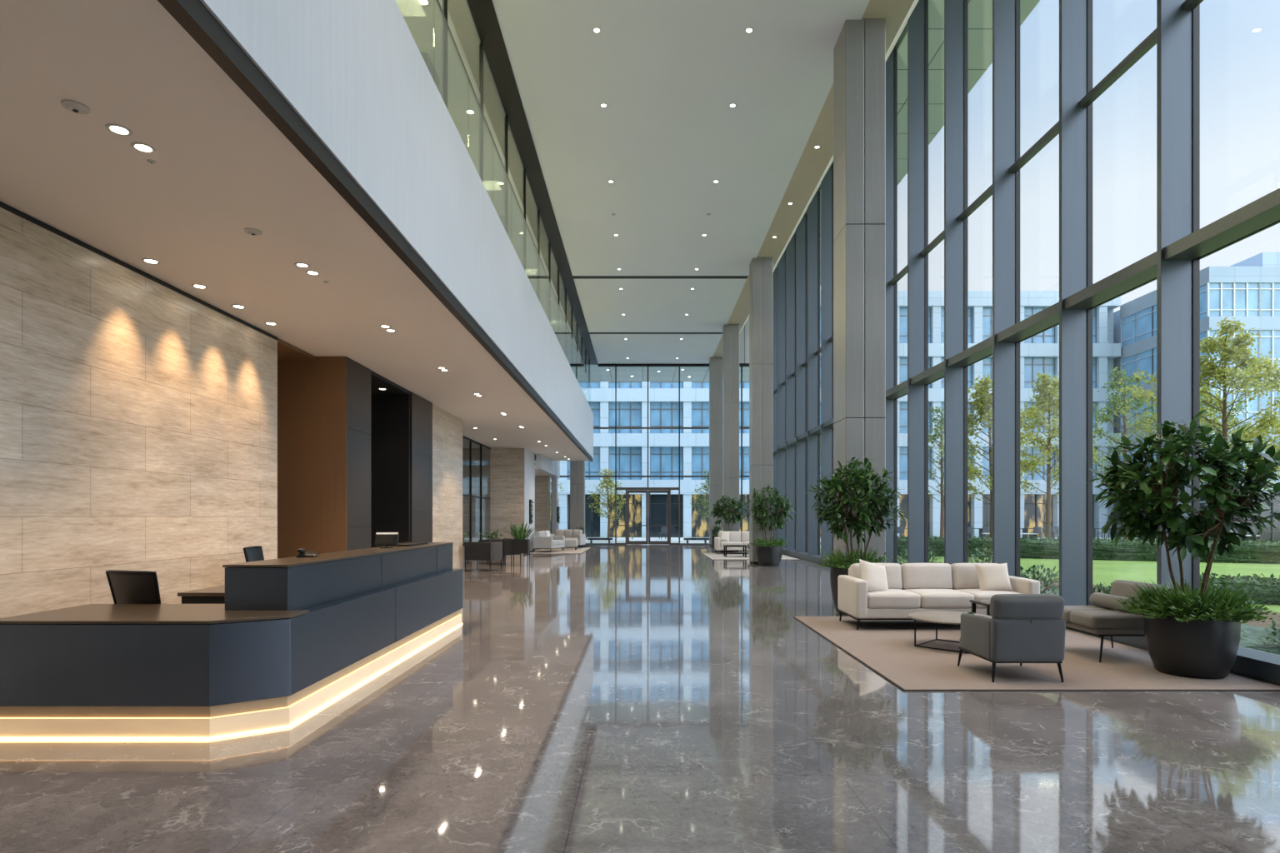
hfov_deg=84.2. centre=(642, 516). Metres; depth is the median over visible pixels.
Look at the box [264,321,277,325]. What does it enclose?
recessed light
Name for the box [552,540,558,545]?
seat cushion
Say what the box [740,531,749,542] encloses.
cushion
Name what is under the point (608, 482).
tree
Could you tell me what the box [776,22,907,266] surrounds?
trim
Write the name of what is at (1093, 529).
patio table
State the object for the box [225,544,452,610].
counter
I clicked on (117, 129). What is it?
recessed light
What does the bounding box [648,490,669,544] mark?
door
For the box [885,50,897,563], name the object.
window
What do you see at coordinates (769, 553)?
potted tree
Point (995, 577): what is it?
throw pillow
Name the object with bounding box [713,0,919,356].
ceiling
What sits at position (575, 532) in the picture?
cushion
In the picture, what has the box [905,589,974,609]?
seat cushion
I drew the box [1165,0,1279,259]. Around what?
window
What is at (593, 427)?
window frame
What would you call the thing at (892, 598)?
seat cushion
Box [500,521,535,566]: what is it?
potted plant
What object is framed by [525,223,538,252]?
trim
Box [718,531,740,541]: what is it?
cushion
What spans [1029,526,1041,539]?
patio chair
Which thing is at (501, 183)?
recessed light
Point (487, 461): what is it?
window
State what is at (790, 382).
mullion
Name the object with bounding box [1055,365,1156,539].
tree
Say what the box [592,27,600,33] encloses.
recessed light
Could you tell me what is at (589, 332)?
trim
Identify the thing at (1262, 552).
hedge
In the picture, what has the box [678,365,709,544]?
window
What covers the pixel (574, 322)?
window
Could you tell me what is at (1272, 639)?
shrub
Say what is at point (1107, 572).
lawn
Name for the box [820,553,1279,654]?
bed
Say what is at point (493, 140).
trim
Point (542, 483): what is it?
column
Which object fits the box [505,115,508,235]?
mullion
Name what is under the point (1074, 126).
window
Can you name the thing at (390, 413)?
panel
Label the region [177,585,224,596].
countertop
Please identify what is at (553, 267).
window
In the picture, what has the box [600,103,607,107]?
recessed light
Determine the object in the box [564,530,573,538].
cushion
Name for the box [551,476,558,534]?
pier
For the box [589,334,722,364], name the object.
ceiling
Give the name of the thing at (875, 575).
throw pillow
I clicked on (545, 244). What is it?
window
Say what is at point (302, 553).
desk phone
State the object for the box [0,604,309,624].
countertop
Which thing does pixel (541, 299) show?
column
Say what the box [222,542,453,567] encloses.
countertop
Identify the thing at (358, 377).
panel
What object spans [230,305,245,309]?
recessed light
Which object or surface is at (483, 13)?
trim
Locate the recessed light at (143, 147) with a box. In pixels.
[130,142,155,153]
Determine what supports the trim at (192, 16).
attached to the ceiling at (222, 169)
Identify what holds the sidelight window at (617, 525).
attached to the door frame
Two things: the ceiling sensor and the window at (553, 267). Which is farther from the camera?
the window at (553, 267)
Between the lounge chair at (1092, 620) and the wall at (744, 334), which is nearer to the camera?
the lounge chair at (1092, 620)
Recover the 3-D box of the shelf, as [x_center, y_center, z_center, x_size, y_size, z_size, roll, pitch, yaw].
[3.420,1.355,26.200,0.720,0.020,0.520,0,0,0]
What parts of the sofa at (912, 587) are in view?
arm, leg, frame, seat, arm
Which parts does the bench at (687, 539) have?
seat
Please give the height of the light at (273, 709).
0.005 m
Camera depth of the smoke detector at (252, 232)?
6.67 m
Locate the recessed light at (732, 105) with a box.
[729,103,736,107]
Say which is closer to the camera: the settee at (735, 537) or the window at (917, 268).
the window at (917, 268)
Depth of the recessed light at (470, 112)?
14.00 m
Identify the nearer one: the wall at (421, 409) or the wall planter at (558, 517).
the wall at (421, 409)
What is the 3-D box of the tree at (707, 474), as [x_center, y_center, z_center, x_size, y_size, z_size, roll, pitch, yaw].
[4.411,-0.735,45.422,2.614,4.593,2.658,0,0,-35]
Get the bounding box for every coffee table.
[723,545,746,557]
[908,610,991,654]
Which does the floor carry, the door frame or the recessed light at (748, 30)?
the door frame
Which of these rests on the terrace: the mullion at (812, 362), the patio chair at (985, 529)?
the patio chair at (985, 529)
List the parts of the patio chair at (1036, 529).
backrest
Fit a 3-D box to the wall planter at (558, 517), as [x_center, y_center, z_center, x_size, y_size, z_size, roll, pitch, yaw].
[-4.263,-0.067,36.296,0.194,0.924,0.436,0,0,0]
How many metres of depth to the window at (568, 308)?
26.12 m
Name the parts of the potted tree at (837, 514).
pot, stem, stem, stem, stem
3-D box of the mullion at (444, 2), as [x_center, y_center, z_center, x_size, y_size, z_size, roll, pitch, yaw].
[-2.730,-6.510,10.881,0.060,3.080,2.198,0,0,0]
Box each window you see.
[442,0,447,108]
[479,40,483,183]
[487,460,489,538]
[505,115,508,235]
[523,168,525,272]
[537,210,549,301]
[550,242,558,302]
[558,268,565,321]
[565,290,572,338]
[571,308,577,350]
[577,324,581,361]
[581,337,585,372]
[585,349,589,380]
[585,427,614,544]
[589,359,590,384]
[590,365,749,381]
[615,365,647,489]
[616,525,625,544]
[647,365,679,487]
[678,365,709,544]
[740,365,749,532]
[772,266,777,542]
[809,164,833,563]
[822,335,834,428]
[885,0,928,563]
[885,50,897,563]
[910,0,968,564]
[947,0,1019,577]
[996,0,1092,605]
[1065,0,1199,591]
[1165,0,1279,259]
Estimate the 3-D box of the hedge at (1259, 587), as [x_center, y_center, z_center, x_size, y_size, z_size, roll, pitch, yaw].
[14.094,1.335,11.794,8.634,0.598,1.296,0,0,22]
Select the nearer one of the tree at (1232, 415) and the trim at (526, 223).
the trim at (526, 223)
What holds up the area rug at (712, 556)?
on the floor
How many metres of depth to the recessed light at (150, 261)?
7.48 m
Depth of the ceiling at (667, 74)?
14.25 m
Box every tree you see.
[535,460,564,517]
[587,468,629,540]
[690,469,709,520]
[710,495,747,553]
[741,483,795,566]
[803,455,907,614]
[820,435,820,492]
[906,405,985,538]
[932,373,1052,539]
[1020,372,1105,539]
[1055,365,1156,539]
[1084,409,1279,679]
[1105,315,1279,488]
[1200,396,1279,494]
[1227,413,1279,499]
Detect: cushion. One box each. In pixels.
[535,530,544,536]
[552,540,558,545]
[552,540,563,544]
[555,529,564,535]
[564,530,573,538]
[565,539,578,547]
[572,530,582,538]
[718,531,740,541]
[720,541,743,547]
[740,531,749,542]
[741,541,749,547]
[850,563,902,589]
[867,589,920,609]
[900,563,952,589]
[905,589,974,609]
[950,563,998,589]
[955,589,1022,609]
[989,594,1064,619]
[1061,605,1117,622]
[1070,610,1144,629]
[1089,592,1134,612]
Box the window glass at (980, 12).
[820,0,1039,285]
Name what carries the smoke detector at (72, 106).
attached to the ceiling at (222, 169)
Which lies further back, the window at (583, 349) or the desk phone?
the window at (583, 349)
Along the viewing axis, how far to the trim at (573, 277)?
23.88 m
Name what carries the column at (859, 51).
on the floor
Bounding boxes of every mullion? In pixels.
[772,251,785,548]
[778,234,795,549]
[787,214,807,557]
[797,190,819,559]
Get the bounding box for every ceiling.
[0,0,589,460]
[277,338,315,359]
[370,370,410,394]
[462,465,551,477]
[492,0,869,275]
[573,279,746,332]
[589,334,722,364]
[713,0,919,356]
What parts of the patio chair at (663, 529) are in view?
backrest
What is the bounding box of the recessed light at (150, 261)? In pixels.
[141,258,160,264]
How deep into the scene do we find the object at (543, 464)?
32.73 m
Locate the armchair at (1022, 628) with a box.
[957,594,1065,682]
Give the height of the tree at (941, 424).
7.214 m
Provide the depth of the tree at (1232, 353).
25.61 m
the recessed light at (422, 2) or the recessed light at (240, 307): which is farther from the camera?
the recessed light at (422, 2)
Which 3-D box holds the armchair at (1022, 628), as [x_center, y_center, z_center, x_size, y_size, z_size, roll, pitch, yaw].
[3.450,1.092,6.704,0.670,0.790,0.873,0,0,0]
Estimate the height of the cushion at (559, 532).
0.440 m
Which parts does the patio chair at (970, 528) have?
backrest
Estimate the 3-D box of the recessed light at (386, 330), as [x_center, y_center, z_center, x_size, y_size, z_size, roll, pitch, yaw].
[-3.650,-2.696,10.270,0.151,0.007,0.151,0,0,0]
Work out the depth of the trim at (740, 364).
37.40 m
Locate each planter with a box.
[529,500,534,524]
[556,506,560,524]
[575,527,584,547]
[708,525,721,548]
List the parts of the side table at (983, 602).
leg, leg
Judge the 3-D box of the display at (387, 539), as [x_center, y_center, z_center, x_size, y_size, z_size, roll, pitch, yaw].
[-2.930,0.272,8.100,0.250,0.176,0.150,0,0,-8]
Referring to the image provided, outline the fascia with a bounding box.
[200,0,593,459]
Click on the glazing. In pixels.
(424, 23)
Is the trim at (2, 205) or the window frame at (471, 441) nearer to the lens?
the trim at (2, 205)
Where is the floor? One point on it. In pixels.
(602, 698)
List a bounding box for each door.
[626,490,648,544]
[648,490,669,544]
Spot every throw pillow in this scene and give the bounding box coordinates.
[719,530,729,541]
[859,559,888,591]
[975,563,1012,591]
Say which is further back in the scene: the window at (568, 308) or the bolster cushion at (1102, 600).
the window at (568, 308)
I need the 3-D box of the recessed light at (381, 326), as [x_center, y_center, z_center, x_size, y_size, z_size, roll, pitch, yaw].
[-3.650,-2.696,10.050,0.151,0.007,0.151,0,0,0]
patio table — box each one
[972,528,984,538]
[981,533,1037,539]
[1020,528,1045,538]
[1092,528,1118,539]
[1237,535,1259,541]
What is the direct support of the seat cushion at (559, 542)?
on the settee at (541, 540)
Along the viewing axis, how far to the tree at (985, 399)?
27.89 m
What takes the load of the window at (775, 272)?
on the floor
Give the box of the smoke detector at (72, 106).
[60,99,89,114]
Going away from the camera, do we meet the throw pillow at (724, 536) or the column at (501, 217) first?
the column at (501, 217)
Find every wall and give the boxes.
[0,207,277,618]
[277,356,346,559]
[410,392,432,542]
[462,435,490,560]
[489,448,534,554]
[739,317,749,363]
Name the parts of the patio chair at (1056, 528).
backrest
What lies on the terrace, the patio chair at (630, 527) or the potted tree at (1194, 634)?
the patio chair at (630, 527)
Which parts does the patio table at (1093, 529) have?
leg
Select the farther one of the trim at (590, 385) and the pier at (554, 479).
the pier at (554, 479)
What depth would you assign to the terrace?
47.30 m
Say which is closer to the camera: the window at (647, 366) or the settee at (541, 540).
the settee at (541, 540)
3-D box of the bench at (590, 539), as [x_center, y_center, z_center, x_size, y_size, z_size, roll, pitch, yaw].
[-2.350,1.360,39.400,1.400,0.340,0.500,0,0,0]
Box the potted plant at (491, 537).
[476,530,504,559]
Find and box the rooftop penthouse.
[1230,252,1279,266]
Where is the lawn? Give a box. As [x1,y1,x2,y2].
[462,541,1279,613]
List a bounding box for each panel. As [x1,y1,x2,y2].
[346,357,370,550]
[370,394,409,548]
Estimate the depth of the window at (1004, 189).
11.32 m
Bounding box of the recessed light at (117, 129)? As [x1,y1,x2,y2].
[105,123,132,135]
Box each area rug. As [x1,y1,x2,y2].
[527,547,591,554]
[701,553,799,559]
[792,616,1279,691]
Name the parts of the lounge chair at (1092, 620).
leg, seat, frame, leg, backrest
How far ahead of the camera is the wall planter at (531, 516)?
29.16 m
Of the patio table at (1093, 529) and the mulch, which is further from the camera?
the patio table at (1093, 529)
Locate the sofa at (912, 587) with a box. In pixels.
[837,563,1039,629]
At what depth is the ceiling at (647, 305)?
26.75 m
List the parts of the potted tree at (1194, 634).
stem, stem, pot, stem, stem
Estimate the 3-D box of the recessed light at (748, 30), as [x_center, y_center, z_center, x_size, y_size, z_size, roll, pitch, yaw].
[1.770,-8.066,11.750,0.143,0.007,0.143,0,0,0]
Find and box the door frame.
[615,487,679,544]
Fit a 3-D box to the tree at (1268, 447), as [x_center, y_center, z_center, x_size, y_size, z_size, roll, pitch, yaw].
[27.348,-1.970,29.042,4.847,7.063,5.864,0,0,5]
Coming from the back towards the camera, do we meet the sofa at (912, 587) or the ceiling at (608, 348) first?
the ceiling at (608, 348)
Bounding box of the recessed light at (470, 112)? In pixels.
[465,109,475,114]
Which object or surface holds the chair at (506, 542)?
on the floor
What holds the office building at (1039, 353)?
on the lawn
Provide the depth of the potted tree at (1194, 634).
6.47 m
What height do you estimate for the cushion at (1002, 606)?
0.234 m
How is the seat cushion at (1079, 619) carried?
on the lounge chair at (1092, 620)
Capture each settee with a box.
[533,530,564,552]
[550,529,585,549]
[714,531,749,554]
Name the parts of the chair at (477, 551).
backrest, arm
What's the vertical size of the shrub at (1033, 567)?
0.758 m
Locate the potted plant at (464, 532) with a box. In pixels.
[462,532,468,567]
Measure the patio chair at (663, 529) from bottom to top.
0.850 m
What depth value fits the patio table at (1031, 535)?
33.22 m
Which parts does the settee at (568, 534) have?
arm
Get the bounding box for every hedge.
[897,535,1279,564]
[1200,572,1279,604]
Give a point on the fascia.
(355, 72)
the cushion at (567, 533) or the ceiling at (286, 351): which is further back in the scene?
the cushion at (567, 533)
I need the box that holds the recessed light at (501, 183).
[496,181,504,185]
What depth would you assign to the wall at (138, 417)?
7.39 m
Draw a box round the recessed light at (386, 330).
[385,329,395,332]
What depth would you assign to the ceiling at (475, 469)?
32.73 m
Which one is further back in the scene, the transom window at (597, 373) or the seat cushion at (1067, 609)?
the transom window at (597, 373)
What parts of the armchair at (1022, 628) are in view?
leg, arm, leg, frame, backrest, leg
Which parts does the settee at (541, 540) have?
arm, seat, arm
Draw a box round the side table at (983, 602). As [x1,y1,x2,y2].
[969,600,991,616]
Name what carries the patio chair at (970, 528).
on the terrace
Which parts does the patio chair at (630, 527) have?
backrest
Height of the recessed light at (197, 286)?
0.007 m
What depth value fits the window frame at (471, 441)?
24.90 m
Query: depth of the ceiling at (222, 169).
6.02 m
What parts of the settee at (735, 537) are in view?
arm, seat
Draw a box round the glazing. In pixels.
[395,0,543,308]
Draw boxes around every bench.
[587,538,613,543]
[683,538,709,543]
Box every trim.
[0,201,277,340]
[157,0,592,461]
[436,0,469,78]
[466,0,598,364]
[467,78,493,140]
[492,140,512,187]
[510,187,526,223]
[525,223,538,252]
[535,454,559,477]
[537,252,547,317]
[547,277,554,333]
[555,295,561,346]
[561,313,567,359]
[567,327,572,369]
[572,275,748,279]
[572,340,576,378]
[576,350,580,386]
[580,361,584,394]
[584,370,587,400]
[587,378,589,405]
[589,332,722,334]
[590,385,591,409]
[598,363,749,366]
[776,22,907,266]
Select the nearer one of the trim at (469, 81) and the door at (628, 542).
the trim at (469, 81)
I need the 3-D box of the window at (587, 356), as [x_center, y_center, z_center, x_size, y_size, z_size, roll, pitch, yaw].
[-2.730,-6.510,35.081,0.060,3.080,2.198,0,0,0]
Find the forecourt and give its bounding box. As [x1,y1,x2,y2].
[585,542,709,543]
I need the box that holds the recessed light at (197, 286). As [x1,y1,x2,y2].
[190,284,208,289]
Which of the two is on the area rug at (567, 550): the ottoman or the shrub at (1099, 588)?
the ottoman
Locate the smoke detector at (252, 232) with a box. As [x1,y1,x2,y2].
[244,228,262,235]
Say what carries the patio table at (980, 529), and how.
on the terrace
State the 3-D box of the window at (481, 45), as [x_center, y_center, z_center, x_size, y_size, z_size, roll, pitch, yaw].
[-2.730,-6.510,13.081,0.060,3.080,2.198,0,0,0]
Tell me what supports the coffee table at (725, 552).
on the area rug at (712, 556)
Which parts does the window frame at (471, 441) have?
rail, rail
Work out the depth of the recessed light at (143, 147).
5.18 m
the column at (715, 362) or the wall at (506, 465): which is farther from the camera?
the column at (715, 362)
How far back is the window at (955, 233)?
13.14 m
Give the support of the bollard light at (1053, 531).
on the path
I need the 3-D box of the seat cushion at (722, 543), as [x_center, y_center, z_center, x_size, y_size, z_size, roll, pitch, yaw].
[3.500,1.107,28.102,0.892,0.225,0.661,0,0,0]
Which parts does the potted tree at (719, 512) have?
pot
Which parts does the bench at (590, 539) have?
seat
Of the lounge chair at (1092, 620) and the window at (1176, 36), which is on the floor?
the window at (1176, 36)
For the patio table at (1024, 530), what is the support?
on the terrace
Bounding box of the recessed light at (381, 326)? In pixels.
[380,325,390,328]
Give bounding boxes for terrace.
[462,537,1155,541]
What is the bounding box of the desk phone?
[296,548,318,557]
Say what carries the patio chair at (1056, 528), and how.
on the terrace
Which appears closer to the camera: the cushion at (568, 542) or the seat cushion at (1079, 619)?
the seat cushion at (1079, 619)
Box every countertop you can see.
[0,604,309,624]
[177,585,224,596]
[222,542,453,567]
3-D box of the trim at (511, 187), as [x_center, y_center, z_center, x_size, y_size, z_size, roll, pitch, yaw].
[-2.458,-5.582,14.125,0.021,1.225,1.638,0,0,0]
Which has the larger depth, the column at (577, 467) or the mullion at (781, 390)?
the column at (577, 467)
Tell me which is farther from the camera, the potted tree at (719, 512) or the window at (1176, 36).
the potted tree at (719, 512)
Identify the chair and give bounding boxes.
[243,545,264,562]
[464,541,502,571]
[487,538,520,565]
[625,526,632,539]
[658,526,667,539]
[897,526,904,536]
[968,526,972,537]
[979,526,989,537]
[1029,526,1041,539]
[1050,526,1059,538]
[1061,580,1170,662]
[1097,526,1109,539]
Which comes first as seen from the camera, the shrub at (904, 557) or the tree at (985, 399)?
the shrub at (904, 557)
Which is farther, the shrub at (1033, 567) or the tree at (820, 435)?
the tree at (820, 435)
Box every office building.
[462,290,1120,537]
[1113,252,1279,541]
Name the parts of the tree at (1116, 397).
crown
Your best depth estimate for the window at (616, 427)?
37.43 m
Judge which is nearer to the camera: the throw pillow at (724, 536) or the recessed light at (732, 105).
the recessed light at (732, 105)
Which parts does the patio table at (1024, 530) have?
leg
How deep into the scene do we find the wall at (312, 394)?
11.93 m
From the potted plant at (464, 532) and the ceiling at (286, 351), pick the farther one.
the potted plant at (464, 532)
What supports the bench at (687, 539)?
on the forecourt
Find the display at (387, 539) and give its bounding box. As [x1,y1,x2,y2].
[375,532,399,548]
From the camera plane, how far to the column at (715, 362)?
35.90 m
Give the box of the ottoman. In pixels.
[561,539,578,549]
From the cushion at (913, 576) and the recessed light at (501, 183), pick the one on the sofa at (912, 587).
the cushion at (913, 576)
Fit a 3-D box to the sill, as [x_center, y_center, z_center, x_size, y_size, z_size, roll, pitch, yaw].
[5.825,1.405,16.750,0.410,0.190,41.500,0,0,0]
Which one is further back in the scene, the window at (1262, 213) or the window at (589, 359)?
the window at (589, 359)
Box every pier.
[432,405,462,569]
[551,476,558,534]
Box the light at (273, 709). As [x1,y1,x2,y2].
[0,614,461,719]
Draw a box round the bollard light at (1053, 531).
[1051,530,1054,539]
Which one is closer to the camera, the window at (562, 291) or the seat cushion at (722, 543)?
the window at (562, 291)
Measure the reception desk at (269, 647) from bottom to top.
1.140 m
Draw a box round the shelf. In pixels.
[724,552,744,554]
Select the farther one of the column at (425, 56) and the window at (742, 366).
the window at (742, 366)
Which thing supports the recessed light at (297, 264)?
in the ceiling at (222, 169)
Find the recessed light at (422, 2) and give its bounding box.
[416,0,429,6]
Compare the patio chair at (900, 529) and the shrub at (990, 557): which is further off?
the patio chair at (900, 529)
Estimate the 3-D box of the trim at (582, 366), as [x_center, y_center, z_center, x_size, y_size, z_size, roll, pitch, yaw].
[-2.458,-5.582,28.975,0.021,1.225,1.638,0,0,0]
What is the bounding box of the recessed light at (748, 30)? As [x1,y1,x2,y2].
[745,27,753,33]
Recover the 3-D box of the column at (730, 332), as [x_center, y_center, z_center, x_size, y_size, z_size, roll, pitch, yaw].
[3.750,-3.310,30.075,0.640,9.620,0.650,0,0,0]
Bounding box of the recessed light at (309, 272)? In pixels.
[305,270,319,275]
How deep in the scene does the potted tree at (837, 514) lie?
10.75 m
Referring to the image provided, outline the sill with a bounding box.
[782,548,1279,685]
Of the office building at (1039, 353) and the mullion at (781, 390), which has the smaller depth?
the mullion at (781, 390)
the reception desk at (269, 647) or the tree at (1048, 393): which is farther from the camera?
the tree at (1048, 393)
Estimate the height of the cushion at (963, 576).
0.401 m
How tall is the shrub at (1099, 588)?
0.669 m
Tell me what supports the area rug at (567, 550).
on the floor
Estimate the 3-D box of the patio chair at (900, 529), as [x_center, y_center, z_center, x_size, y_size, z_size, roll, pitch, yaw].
[16.950,1.105,46.795,0.500,0.850,0.510,0,0,0]
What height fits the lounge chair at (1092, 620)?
0.782 m
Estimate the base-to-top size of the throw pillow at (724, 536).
0.476 m
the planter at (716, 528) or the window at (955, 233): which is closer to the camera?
the window at (955, 233)
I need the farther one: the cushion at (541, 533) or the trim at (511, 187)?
the cushion at (541, 533)
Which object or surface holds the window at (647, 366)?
in the wall at (744, 334)
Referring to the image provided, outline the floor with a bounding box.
[0,545,1279,852]
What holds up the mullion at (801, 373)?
on the floor
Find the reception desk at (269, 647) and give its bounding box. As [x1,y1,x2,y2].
[0,542,462,739]
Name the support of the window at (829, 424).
on the floor
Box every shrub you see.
[897,546,940,564]
[968,547,1025,577]
[1020,564,1059,594]
[1092,581,1112,605]
[1247,619,1279,654]
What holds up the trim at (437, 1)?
on the fascia
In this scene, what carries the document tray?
on the reception desk at (269, 647)
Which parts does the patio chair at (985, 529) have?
backrest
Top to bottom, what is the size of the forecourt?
0.030 m
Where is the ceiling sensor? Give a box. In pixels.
[146,159,155,163]
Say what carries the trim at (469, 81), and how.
on the fascia
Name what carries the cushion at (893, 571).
on the sofa at (912, 587)
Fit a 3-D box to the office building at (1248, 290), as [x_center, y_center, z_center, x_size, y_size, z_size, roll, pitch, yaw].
[48.180,-8.215,51.000,26.040,19.550,14.000,0,0,0]
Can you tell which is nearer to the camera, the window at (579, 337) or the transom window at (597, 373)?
the window at (579, 337)
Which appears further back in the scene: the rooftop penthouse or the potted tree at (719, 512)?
the rooftop penthouse
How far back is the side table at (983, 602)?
8.83 m
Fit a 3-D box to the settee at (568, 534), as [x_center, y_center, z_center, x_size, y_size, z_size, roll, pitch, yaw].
[-3.550,1.050,33.298,1.600,0.874,0.853,0,0,12]
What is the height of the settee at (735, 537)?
0.894 m
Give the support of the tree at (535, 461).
on the terrace
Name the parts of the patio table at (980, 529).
leg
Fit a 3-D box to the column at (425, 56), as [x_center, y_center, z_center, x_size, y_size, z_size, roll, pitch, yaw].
[-4.100,-6.480,12.550,0.800,3.040,0.700,0,0,0]
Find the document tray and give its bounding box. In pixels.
[388,542,428,546]
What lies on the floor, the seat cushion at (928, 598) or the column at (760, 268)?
the column at (760, 268)
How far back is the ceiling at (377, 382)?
14.38 m
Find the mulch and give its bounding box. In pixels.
[1040,580,1279,629]
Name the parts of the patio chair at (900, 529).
backrest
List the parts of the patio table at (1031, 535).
leg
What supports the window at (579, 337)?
on the floor
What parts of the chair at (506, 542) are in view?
arm, arm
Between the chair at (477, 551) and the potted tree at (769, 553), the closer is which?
the chair at (477, 551)
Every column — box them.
[420,52,439,90]
[498,215,504,228]
[535,293,542,306]
[535,475,549,532]
[570,460,584,534]
[709,356,722,545]
[722,324,739,552]
[749,257,772,564]
[833,18,885,564]
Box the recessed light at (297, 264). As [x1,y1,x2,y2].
[294,262,309,268]

